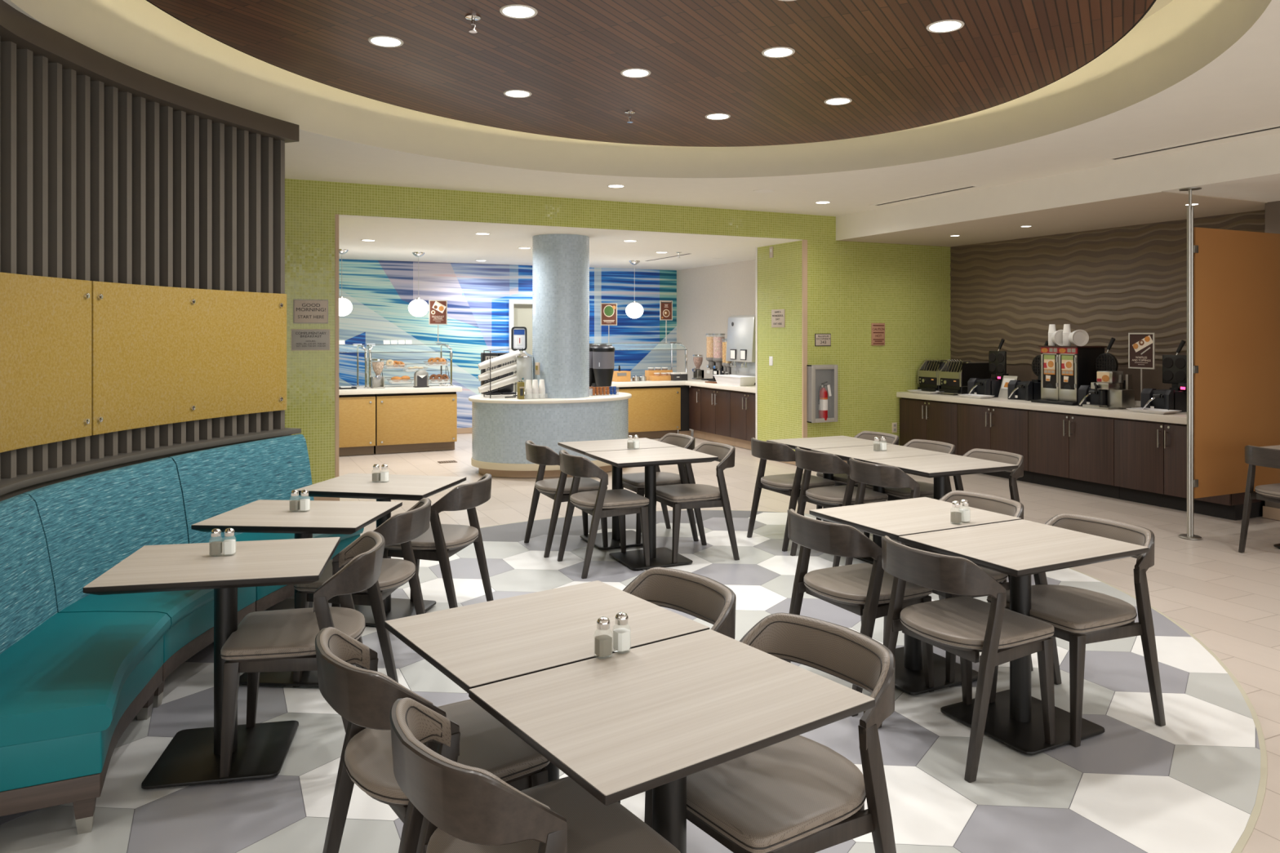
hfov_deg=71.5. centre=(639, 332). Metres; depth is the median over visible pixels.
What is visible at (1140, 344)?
print
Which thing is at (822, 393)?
fire extinguisher
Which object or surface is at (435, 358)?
bagel
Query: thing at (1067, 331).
cup stack
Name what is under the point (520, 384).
box
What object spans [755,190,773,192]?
grille
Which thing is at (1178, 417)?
countertop
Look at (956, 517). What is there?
pepper shaker
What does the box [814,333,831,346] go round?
sign
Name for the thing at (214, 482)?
cushion
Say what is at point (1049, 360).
picture
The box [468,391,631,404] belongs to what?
island countertop
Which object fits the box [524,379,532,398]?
cup stack
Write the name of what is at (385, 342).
label card
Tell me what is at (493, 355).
dispenser
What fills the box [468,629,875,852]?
dining table
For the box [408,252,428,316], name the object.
globe pendant
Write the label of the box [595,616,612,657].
pepper shaker
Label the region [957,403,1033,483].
base cabinet
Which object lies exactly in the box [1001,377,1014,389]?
photo
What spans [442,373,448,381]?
bagel
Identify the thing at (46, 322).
panel
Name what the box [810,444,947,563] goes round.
dining table
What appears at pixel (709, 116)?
diffuser
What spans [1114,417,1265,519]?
base cabinet
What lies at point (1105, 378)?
print
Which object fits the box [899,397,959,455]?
base cabinet
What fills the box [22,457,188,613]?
cushion
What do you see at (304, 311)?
welcome sign
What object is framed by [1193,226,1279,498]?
screen
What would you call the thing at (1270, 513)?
baseboard
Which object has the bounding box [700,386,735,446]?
base cabinet
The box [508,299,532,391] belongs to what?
door
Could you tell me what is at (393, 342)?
label card
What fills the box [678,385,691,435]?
cabinet filler
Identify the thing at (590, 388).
caddy
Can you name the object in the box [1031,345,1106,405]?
dispenser
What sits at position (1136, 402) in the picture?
trim
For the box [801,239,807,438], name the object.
trim
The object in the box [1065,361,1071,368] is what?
print
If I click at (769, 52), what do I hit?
diffuser
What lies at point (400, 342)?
label card
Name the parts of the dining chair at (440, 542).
leg, leg, seat rail, leg, backrest, leg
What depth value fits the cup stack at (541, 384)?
10.02 m
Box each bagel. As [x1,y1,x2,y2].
[386,359,393,366]
[392,360,399,367]
[397,360,404,367]
[427,357,434,364]
[429,373,436,381]
[434,357,441,364]
[435,373,442,381]
[440,357,446,364]
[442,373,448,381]
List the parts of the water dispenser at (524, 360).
lid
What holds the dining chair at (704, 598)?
on the floor
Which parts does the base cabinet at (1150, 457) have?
door, handle, door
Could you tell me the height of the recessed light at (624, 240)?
0.009 m
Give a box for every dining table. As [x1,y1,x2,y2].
[83,537,340,789]
[191,499,402,687]
[296,473,466,626]
[384,580,709,782]
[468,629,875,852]
[557,437,677,550]
[585,446,718,570]
[766,435,891,522]
[808,497,1022,695]
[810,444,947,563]
[864,453,1017,499]
[898,519,1149,755]
[1259,444,1279,548]
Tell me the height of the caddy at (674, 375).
0.125 m
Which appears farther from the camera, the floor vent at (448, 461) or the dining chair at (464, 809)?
the floor vent at (448, 461)
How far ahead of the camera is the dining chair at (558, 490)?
6.54 m
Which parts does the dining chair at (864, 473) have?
leg, backrest, leg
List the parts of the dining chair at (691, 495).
leg, seat rail, leg, backrest, leg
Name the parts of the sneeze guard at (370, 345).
post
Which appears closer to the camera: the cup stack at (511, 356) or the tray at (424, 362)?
the cup stack at (511, 356)
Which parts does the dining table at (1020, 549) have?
plate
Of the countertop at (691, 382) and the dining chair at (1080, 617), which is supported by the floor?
the dining chair at (1080, 617)
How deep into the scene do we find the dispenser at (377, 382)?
11.88 m
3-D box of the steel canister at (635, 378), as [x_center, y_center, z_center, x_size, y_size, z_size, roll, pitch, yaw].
[-0.065,0.694,13.685,0.116,0.092,0.116,0,0,-25]
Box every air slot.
[645,253,688,261]
[869,184,981,206]
[1103,124,1279,160]
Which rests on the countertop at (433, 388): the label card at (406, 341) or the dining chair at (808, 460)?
the label card at (406, 341)
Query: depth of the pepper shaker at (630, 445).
6.57 m
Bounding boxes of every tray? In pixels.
[338,386,356,389]
[383,364,406,368]
[386,378,413,383]
[404,367,427,371]
[423,361,450,365]
[428,377,450,382]
[937,391,961,394]
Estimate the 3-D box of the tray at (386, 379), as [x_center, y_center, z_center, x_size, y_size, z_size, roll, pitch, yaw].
[-3.316,0.668,12.302,0.326,0.056,0.267,0,0,-25]
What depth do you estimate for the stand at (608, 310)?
13.71 m
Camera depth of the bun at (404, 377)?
12.28 m
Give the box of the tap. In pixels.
[741,362,747,367]
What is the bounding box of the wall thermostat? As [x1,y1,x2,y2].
[535,362,539,374]
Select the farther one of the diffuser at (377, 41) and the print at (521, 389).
the print at (521, 389)
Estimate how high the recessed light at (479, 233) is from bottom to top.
0.009 m
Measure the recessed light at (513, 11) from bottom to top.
0.009 m
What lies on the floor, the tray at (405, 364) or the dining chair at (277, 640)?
the dining chair at (277, 640)
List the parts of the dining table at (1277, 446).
plate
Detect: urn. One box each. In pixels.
[589,343,596,386]
[591,343,617,394]
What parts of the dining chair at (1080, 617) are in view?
leg, leg, leg, seat rail, backrest, leg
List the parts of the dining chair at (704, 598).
backrest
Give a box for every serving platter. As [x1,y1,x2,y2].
[907,389,944,394]
[958,393,993,398]
[1125,407,1181,414]
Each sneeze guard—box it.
[338,343,368,388]
[365,343,453,388]
[608,342,688,380]
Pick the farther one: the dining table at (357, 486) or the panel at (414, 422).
the panel at (414, 422)
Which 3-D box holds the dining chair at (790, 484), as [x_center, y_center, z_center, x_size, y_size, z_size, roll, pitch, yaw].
[1.159,1.216,6.883,0.562,0.793,0.524,0,0,-25]
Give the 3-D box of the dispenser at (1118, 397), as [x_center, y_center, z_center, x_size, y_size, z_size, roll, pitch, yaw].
[4.680,0.567,8.890,0.340,0.370,0.325,0,0,-25]
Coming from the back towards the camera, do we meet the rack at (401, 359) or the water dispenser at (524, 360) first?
the rack at (401, 359)
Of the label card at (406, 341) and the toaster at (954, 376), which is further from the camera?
the label card at (406, 341)
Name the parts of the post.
rod, plate, plate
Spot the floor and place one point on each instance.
(1206, 780)
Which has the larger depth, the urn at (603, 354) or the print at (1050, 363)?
the urn at (603, 354)
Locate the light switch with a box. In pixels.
[768,355,773,365]
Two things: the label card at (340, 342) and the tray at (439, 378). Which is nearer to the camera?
the label card at (340, 342)
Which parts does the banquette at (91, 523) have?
leg, frame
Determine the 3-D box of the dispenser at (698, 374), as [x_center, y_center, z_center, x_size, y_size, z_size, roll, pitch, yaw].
[0.921,0.543,14.229,0.177,0.394,0.164,0,0,-25]
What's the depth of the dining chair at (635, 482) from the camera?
6.88 m
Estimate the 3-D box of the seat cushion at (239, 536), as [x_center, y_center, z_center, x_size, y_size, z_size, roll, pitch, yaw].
[-2.152,1.228,5.321,0.625,0.096,1.170,0,0,14]
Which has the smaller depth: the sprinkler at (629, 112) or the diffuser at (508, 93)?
the diffuser at (508, 93)
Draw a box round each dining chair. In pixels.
[219,531,385,783]
[293,497,431,687]
[315,626,549,852]
[382,473,493,610]
[389,697,680,852]
[524,440,608,557]
[557,449,649,578]
[617,567,736,804]
[622,432,698,546]
[644,613,896,852]
[656,441,739,566]
[746,437,835,551]
[785,508,933,716]
[790,447,888,567]
[816,431,898,520]
[844,457,919,565]
[863,439,955,538]
[879,535,1055,782]
[883,490,1033,687]
[923,448,1023,551]
[986,513,1165,747]
[1238,444,1279,552]
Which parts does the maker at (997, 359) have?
handle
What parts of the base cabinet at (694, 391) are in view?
door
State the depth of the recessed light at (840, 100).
6.40 m
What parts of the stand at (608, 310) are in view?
frame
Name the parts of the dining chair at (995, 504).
leg, leg, leg, seat rail, backrest, leg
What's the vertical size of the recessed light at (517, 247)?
0.009 m
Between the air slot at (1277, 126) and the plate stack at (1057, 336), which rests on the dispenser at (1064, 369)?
the plate stack at (1057, 336)
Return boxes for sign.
[291,328,329,350]
[293,299,328,323]
[771,309,785,327]
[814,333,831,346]
[871,323,884,345]
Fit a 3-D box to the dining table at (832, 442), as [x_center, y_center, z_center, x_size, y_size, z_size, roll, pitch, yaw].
[1.488,1.237,7.037,0.760,0.750,0.608,0,0,-25]
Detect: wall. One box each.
[284,178,950,484]
[338,258,676,428]
[676,259,755,386]
[950,209,1265,400]
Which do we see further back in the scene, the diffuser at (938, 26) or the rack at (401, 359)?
the rack at (401, 359)
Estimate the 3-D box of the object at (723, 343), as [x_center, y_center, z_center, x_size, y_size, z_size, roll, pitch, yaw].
[1.282,0.413,13.470,0.150,0.654,0.106,0,0,-25]
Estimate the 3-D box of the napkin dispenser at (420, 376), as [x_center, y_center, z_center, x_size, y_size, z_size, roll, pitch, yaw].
[-2.987,0.624,12.151,0.190,0.232,0.125,0,0,-25]
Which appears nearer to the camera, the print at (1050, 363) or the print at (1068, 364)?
the print at (1068, 364)
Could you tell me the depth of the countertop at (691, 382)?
13.31 m
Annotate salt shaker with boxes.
[222,528,235,555]
[299,489,309,511]
[380,463,388,481]
[613,612,630,651]
[633,435,639,448]
[880,436,886,450]
[959,498,969,521]
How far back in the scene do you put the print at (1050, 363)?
9.52 m
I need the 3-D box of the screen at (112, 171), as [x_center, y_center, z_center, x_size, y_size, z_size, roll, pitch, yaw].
[-2.623,0.092,4.129,0.885,3.040,4.098,0,0,-4]
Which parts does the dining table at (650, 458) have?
plate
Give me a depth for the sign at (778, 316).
11.16 m
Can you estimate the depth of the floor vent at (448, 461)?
11.12 m
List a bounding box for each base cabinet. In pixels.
[338,394,375,456]
[612,385,680,438]
[688,386,705,439]
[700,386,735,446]
[730,390,755,449]
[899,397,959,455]
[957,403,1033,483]
[1028,409,1119,498]
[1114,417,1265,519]
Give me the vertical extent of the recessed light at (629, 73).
0.009 m
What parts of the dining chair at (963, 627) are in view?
leg, backrest, leg, seat rail, leg, leg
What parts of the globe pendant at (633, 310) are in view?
globe, cord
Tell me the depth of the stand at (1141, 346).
8.86 m
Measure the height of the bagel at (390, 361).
0.102 m
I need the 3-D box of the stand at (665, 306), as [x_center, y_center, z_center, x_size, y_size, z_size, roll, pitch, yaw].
[0.417,-0.171,14.140,0.222,0.690,0.090,0,0,-25]
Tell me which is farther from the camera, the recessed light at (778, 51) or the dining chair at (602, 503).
the dining chair at (602, 503)
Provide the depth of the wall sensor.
11.32 m
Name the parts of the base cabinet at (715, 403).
door, door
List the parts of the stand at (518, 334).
frame, panel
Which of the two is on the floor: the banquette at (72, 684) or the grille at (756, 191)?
the banquette at (72, 684)
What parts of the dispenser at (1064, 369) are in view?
door, door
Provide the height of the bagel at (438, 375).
0.102 m
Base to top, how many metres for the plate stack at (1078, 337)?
0.177 m
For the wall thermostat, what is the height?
0.140 m
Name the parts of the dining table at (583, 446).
plate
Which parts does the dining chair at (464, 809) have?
seat rail, leg, backrest, leg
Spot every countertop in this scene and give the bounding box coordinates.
[338,383,462,395]
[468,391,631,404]
[611,377,755,393]
[896,391,1186,424]
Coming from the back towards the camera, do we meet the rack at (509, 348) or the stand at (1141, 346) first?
the rack at (509, 348)
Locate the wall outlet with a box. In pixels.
[892,422,897,432]
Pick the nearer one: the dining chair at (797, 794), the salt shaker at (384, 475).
the dining chair at (797, 794)
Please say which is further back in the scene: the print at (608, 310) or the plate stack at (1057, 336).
the print at (608, 310)
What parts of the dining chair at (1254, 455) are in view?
leg, backrest, seat rail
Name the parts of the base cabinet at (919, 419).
door, handle, handle, door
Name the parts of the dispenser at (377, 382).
lid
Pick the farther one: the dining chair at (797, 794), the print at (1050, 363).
the print at (1050, 363)
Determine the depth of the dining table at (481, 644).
2.58 m
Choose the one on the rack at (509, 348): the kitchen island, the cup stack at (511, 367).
the cup stack at (511, 367)
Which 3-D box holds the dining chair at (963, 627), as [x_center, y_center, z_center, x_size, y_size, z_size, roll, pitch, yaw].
[1.269,1.216,3.517,0.562,0.793,0.524,0,0,-27]
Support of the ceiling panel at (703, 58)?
hanging from the ceiling at (1188, 70)
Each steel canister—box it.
[631,374,639,381]
[639,374,646,381]
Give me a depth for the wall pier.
7.71 m
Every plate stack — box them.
[1051,329,1062,346]
[1068,329,1088,346]
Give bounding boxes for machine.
[725,315,755,384]
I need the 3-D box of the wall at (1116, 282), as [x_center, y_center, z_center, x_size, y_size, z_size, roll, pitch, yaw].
[5.077,0.237,9.833,0.215,2.750,4.240,0,0,-25]
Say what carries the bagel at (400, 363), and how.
on the tray at (405, 364)
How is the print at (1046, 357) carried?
on the dispenser at (1064, 369)
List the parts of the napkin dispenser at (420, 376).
plate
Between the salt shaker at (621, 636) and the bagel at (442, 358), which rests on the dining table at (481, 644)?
the salt shaker at (621, 636)
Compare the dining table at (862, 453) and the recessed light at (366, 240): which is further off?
the recessed light at (366, 240)
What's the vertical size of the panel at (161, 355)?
0.790 m
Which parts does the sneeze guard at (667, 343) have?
post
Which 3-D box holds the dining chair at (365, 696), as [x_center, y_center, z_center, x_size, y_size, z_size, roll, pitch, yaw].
[-0.586,1.216,2.435,0.562,0.793,0.524,0,0,-35]
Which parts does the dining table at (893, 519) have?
plate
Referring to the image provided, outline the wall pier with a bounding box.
[1265,200,1279,508]
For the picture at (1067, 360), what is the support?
on the dispenser at (1064, 369)
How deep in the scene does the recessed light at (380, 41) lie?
5.08 m
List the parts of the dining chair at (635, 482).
seat rail, leg, leg, backrest, leg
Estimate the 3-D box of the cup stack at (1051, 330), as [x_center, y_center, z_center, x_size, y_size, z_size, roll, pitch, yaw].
[4.462,0.024,9.631,0.085,0.233,0.085,0,0,-25]
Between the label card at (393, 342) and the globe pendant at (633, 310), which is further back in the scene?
the globe pendant at (633, 310)
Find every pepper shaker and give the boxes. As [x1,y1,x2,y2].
[209,528,222,555]
[289,489,299,511]
[372,463,380,481]
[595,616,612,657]
[627,435,633,448]
[873,436,879,450]
[951,500,961,523]
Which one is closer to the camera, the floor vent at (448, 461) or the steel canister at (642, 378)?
the floor vent at (448, 461)
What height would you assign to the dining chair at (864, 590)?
0.793 m
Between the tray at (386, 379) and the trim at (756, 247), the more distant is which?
the tray at (386, 379)
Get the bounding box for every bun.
[391,376,401,382]
[400,375,410,381]
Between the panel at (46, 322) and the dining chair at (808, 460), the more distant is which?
the dining chair at (808, 460)
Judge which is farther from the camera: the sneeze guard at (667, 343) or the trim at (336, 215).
the sneeze guard at (667, 343)
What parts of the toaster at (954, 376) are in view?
control panel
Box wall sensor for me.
[769,246,773,257]
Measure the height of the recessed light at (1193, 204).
0.009 m
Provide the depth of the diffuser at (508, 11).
4.61 m
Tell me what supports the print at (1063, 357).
on the dispenser at (1064, 369)
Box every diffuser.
[371,36,400,46]
[502,5,534,17]
[506,90,528,97]
[608,185,623,187]
[622,69,648,76]
[706,114,728,119]
[764,48,791,57]
[826,98,849,104]
[929,21,960,31]
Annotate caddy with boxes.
[589,386,592,395]
[670,372,687,380]
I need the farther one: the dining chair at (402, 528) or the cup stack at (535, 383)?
the cup stack at (535, 383)
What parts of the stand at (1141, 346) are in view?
stem, frame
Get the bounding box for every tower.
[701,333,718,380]
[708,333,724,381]
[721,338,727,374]
[724,337,730,374]
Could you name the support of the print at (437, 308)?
attached to the stand at (437, 309)
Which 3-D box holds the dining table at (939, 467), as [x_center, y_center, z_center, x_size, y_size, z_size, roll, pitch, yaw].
[1.993,1.237,5.909,0.760,0.750,0.608,0,0,-25]
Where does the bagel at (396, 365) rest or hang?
on the tray at (405, 364)
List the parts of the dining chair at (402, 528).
leg, leg, seat rail, leg, backrest, leg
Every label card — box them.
[338,340,345,344]
[383,340,390,344]
[391,340,397,344]
[398,340,404,344]
[405,340,412,343]
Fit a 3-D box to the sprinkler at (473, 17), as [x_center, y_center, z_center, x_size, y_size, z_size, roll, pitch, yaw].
[-0.880,-1.629,4.694,0.080,0.079,0.080,0,0,-25]
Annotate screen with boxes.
[0,0,301,501]
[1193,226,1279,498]
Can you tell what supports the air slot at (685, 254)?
attached to the ceiling at (1246, 169)
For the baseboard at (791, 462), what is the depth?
10.93 m
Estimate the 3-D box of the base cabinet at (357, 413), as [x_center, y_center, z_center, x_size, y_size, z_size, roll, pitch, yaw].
[-4.259,1.210,11.839,1.310,0.805,0.852,0,0,-25]
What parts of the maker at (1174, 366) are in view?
latch rod, handle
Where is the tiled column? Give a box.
[532,234,589,398]
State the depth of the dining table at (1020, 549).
3.63 m
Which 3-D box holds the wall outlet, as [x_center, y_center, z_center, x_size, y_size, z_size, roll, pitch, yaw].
[3.232,1.202,11.301,0.078,0.125,0.015,0,0,-25]
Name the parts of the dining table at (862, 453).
plate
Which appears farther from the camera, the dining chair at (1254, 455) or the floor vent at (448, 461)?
the floor vent at (448, 461)
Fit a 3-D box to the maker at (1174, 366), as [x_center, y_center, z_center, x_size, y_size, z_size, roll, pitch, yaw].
[5.053,0.410,8.516,0.384,0.684,0.320,0,0,-25]
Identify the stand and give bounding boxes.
[428,299,447,342]
[511,326,526,395]
[600,302,617,343]
[659,300,672,342]
[998,375,1017,398]
[1128,333,1155,407]
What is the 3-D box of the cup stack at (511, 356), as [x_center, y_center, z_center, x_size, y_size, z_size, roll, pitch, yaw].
[-1.615,0.309,10.242,0.502,0.221,0.095,0,0,-25]
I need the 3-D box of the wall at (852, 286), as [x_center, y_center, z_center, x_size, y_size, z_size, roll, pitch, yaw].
[-2.554,-0.138,9.146,15.200,3.500,1.040,0,0,-25]
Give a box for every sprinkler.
[465,13,480,33]
[624,110,635,123]
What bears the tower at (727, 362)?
on the countertop at (691, 382)
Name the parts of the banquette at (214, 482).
frame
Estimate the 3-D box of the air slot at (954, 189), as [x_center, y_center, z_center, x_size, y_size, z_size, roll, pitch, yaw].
[2.936,-1.427,9.280,0.140,0.010,1.490,0,0,-25]
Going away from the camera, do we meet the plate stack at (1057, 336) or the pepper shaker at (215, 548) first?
the pepper shaker at (215, 548)
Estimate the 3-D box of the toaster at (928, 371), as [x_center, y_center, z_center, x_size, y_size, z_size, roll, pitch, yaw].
[3.811,0.538,11.312,0.600,0.428,0.374,0,0,-25]
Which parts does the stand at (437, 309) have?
frame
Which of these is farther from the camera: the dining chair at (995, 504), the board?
the board
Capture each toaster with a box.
[917,358,947,391]
[937,359,991,394]
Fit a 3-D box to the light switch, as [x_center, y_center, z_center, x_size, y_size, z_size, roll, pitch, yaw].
[1.668,0.357,11.329,0.015,0.118,0.075,0,0,-25]
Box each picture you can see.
[1044,355,1055,369]
[1062,355,1073,370]
[1097,371,1109,382]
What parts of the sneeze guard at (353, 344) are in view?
post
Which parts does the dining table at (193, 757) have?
plate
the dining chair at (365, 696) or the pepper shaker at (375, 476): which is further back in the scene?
the pepper shaker at (375, 476)
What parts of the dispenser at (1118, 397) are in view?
tap lever, tank, post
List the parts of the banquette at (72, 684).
frame, leg, leg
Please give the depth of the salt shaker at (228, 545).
3.44 m
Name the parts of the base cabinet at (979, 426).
door, handle, door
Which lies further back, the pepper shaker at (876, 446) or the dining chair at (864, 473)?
the pepper shaker at (876, 446)
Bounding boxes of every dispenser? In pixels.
[371,358,384,388]
[413,369,429,387]
[480,352,501,395]
[497,352,516,395]
[515,350,533,382]
[692,354,703,379]
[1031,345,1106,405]
[1082,370,1134,409]
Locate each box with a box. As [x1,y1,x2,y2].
[517,382,524,399]
[612,365,631,382]
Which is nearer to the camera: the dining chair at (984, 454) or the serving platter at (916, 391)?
the dining chair at (984, 454)
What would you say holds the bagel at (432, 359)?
on the tray at (424, 362)
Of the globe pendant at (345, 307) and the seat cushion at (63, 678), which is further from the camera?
the globe pendant at (345, 307)
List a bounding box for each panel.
[0,271,91,453]
[91,280,286,435]
[146,0,1155,146]
[373,391,457,453]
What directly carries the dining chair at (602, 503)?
on the floor
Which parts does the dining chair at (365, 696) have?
leg, backrest, leg, seat rail, leg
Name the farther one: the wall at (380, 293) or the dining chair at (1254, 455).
the wall at (380, 293)
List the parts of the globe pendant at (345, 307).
cord, globe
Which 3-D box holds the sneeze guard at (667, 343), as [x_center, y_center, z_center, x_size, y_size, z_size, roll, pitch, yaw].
[-0.151,0.445,13.859,1.772,0.590,0.552,0,0,-25]
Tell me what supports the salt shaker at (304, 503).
on the dining table at (260, 516)
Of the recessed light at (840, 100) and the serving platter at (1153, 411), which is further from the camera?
the serving platter at (1153, 411)
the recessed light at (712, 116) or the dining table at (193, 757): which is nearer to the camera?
the dining table at (193, 757)
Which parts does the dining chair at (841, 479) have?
leg, seat rail, backrest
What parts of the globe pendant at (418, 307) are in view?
globe, cord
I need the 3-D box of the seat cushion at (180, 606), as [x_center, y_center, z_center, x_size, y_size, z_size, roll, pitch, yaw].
[-2.308,1.228,4.289,0.630,0.096,1.087,0,0,1]
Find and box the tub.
[712,374,755,386]
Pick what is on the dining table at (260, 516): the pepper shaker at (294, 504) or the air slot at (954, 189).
the pepper shaker at (294, 504)
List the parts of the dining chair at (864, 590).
leg, backrest, seat rail, leg, leg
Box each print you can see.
[430,301,446,324]
[513,329,524,334]
[520,388,523,395]
[601,303,616,324]
[661,301,671,319]
[1044,355,1054,359]
[1046,360,1054,368]
[1047,360,1053,367]
[1061,355,1073,359]
[1064,360,1072,368]
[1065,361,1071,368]
[1102,374,1109,382]
[1129,333,1152,368]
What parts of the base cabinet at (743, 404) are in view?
door, handle, door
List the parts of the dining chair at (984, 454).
leg, backrest, leg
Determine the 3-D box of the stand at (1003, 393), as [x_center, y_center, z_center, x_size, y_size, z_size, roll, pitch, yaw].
[4.248,0.625,10.271,0.100,0.255,0.200,0,0,-25]
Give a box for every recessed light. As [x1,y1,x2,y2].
[360,239,376,241]
[368,35,404,47]
[475,232,490,235]
[499,4,537,18]
[503,89,531,97]
[517,247,531,248]
[607,184,625,187]
[620,68,650,77]
[622,240,637,241]
[705,113,730,119]
[761,46,795,57]
[814,200,831,204]
[824,97,852,105]
[926,19,964,32]
[1184,203,1199,205]
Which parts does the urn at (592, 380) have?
lid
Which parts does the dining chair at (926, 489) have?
leg, seat rail, backrest, leg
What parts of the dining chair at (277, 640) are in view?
leg, leg, seat rail, leg, leg, backrest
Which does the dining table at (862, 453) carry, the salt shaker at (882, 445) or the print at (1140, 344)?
the salt shaker at (882, 445)
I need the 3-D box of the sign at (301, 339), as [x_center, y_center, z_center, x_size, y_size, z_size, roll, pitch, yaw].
[-3.077,0.064,8.318,0.341,0.198,0.017,0,0,-25]
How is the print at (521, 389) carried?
attached to the box at (520, 384)
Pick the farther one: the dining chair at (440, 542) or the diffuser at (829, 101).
the diffuser at (829, 101)
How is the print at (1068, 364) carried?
attached to the dispenser at (1064, 369)
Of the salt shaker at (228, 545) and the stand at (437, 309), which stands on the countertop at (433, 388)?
the stand at (437, 309)
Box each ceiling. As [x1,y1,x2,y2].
[3,0,1279,216]
[338,133,1279,270]
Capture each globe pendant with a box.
[338,248,352,315]
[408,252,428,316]
[625,260,643,318]
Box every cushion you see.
[0,493,57,653]
[0,611,171,746]
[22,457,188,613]
[57,589,213,628]
[168,434,314,543]
[218,527,364,542]
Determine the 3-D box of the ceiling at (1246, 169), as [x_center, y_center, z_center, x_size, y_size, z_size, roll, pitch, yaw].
[2.738,-1.553,6.493,15.500,0.870,19.400,0,0,-25]
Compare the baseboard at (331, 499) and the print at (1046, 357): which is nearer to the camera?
the baseboard at (331, 499)
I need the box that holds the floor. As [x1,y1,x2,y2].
[0,429,1279,852]
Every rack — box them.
[380,359,450,384]
[484,347,523,398]
[644,369,672,381]
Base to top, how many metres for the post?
2.749 m
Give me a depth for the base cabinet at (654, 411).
13.51 m
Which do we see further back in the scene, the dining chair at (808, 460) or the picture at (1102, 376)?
the picture at (1102, 376)
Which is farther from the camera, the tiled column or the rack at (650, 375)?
the rack at (650, 375)
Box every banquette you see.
[0,493,171,835]
[22,457,256,707]
[168,434,364,611]
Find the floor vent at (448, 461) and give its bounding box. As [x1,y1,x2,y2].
[437,460,457,463]
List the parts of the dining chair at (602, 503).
leg, backrest, leg, seat rail, leg, leg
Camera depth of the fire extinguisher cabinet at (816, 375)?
10.77 m
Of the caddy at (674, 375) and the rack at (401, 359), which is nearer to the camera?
the rack at (401, 359)
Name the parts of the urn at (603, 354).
lid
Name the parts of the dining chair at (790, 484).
leg, backrest, seat rail, leg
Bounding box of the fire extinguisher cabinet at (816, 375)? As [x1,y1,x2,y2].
[806,364,837,422]
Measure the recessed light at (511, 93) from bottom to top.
0.009 m
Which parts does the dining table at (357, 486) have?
plate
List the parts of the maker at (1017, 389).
latch rod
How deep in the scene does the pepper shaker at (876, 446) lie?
6.48 m
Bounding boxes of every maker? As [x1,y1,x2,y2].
[967,338,1008,397]
[1008,340,1048,400]
[1078,337,1125,406]
[1141,340,1186,412]
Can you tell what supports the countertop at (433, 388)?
on the base cabinet at (357, 413)
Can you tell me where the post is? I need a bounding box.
[1178,186,1201,539]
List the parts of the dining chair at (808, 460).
leg, seat rail, backrest, leg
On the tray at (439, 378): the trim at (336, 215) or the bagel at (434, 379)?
the bagel at (434, 379)
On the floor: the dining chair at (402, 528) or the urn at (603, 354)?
the dining chair at (402, 528)
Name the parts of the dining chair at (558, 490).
leg, backrest, seat rail, leg, leg, leg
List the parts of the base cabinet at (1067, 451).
door, handle, handle, door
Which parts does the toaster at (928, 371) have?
control panel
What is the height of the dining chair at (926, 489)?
0.793 m
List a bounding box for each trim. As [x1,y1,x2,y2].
[335,213,338,477]
[755,247,757,439]
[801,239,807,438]
[1134,400,1140,404]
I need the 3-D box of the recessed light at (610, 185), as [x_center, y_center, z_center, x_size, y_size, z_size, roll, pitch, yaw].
[-0.233,-1.427,8.647,0.177,0.009,0.177,0,0,-25]
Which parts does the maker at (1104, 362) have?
latch rod, handle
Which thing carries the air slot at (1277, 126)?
attached to the ceiling at (1188, 70)
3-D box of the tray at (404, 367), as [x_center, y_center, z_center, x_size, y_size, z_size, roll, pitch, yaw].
[-3.168,0.514,12.505,0.326,0.056,0.267,0,0,-25]
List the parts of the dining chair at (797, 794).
leg, seat rail, backrest, leg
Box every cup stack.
[477,350,520,369]
[477,361,516,381]
[477,373,517,392]
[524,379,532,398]
[532,379,538,398]
[538,379,545,398]
[1048,324,1056,346]
[1062,324,1071,346]
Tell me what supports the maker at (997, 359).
on the countertop at (1178, 417)
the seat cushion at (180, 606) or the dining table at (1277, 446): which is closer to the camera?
the seat cushion at (180, 606)
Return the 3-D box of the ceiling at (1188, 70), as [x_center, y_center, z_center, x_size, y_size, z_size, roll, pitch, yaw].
[0.016,-1.783,2.131,11.850,0.710,13.840,0,0,-25]
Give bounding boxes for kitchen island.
[468,391,631,477]
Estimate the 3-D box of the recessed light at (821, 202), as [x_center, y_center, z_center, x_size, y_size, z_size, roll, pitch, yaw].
[1.999,-1.427,9.729,0.177,0.009,0.177,0,0,-25]
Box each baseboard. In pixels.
[313,497,339,501]
[457,427,471,434]
[779,460,847,465]
[1262,506,1279,520]
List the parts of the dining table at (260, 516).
plate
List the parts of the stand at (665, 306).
frame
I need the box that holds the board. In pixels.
[705,381,717,383]
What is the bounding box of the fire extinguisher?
[817,381,831,420]

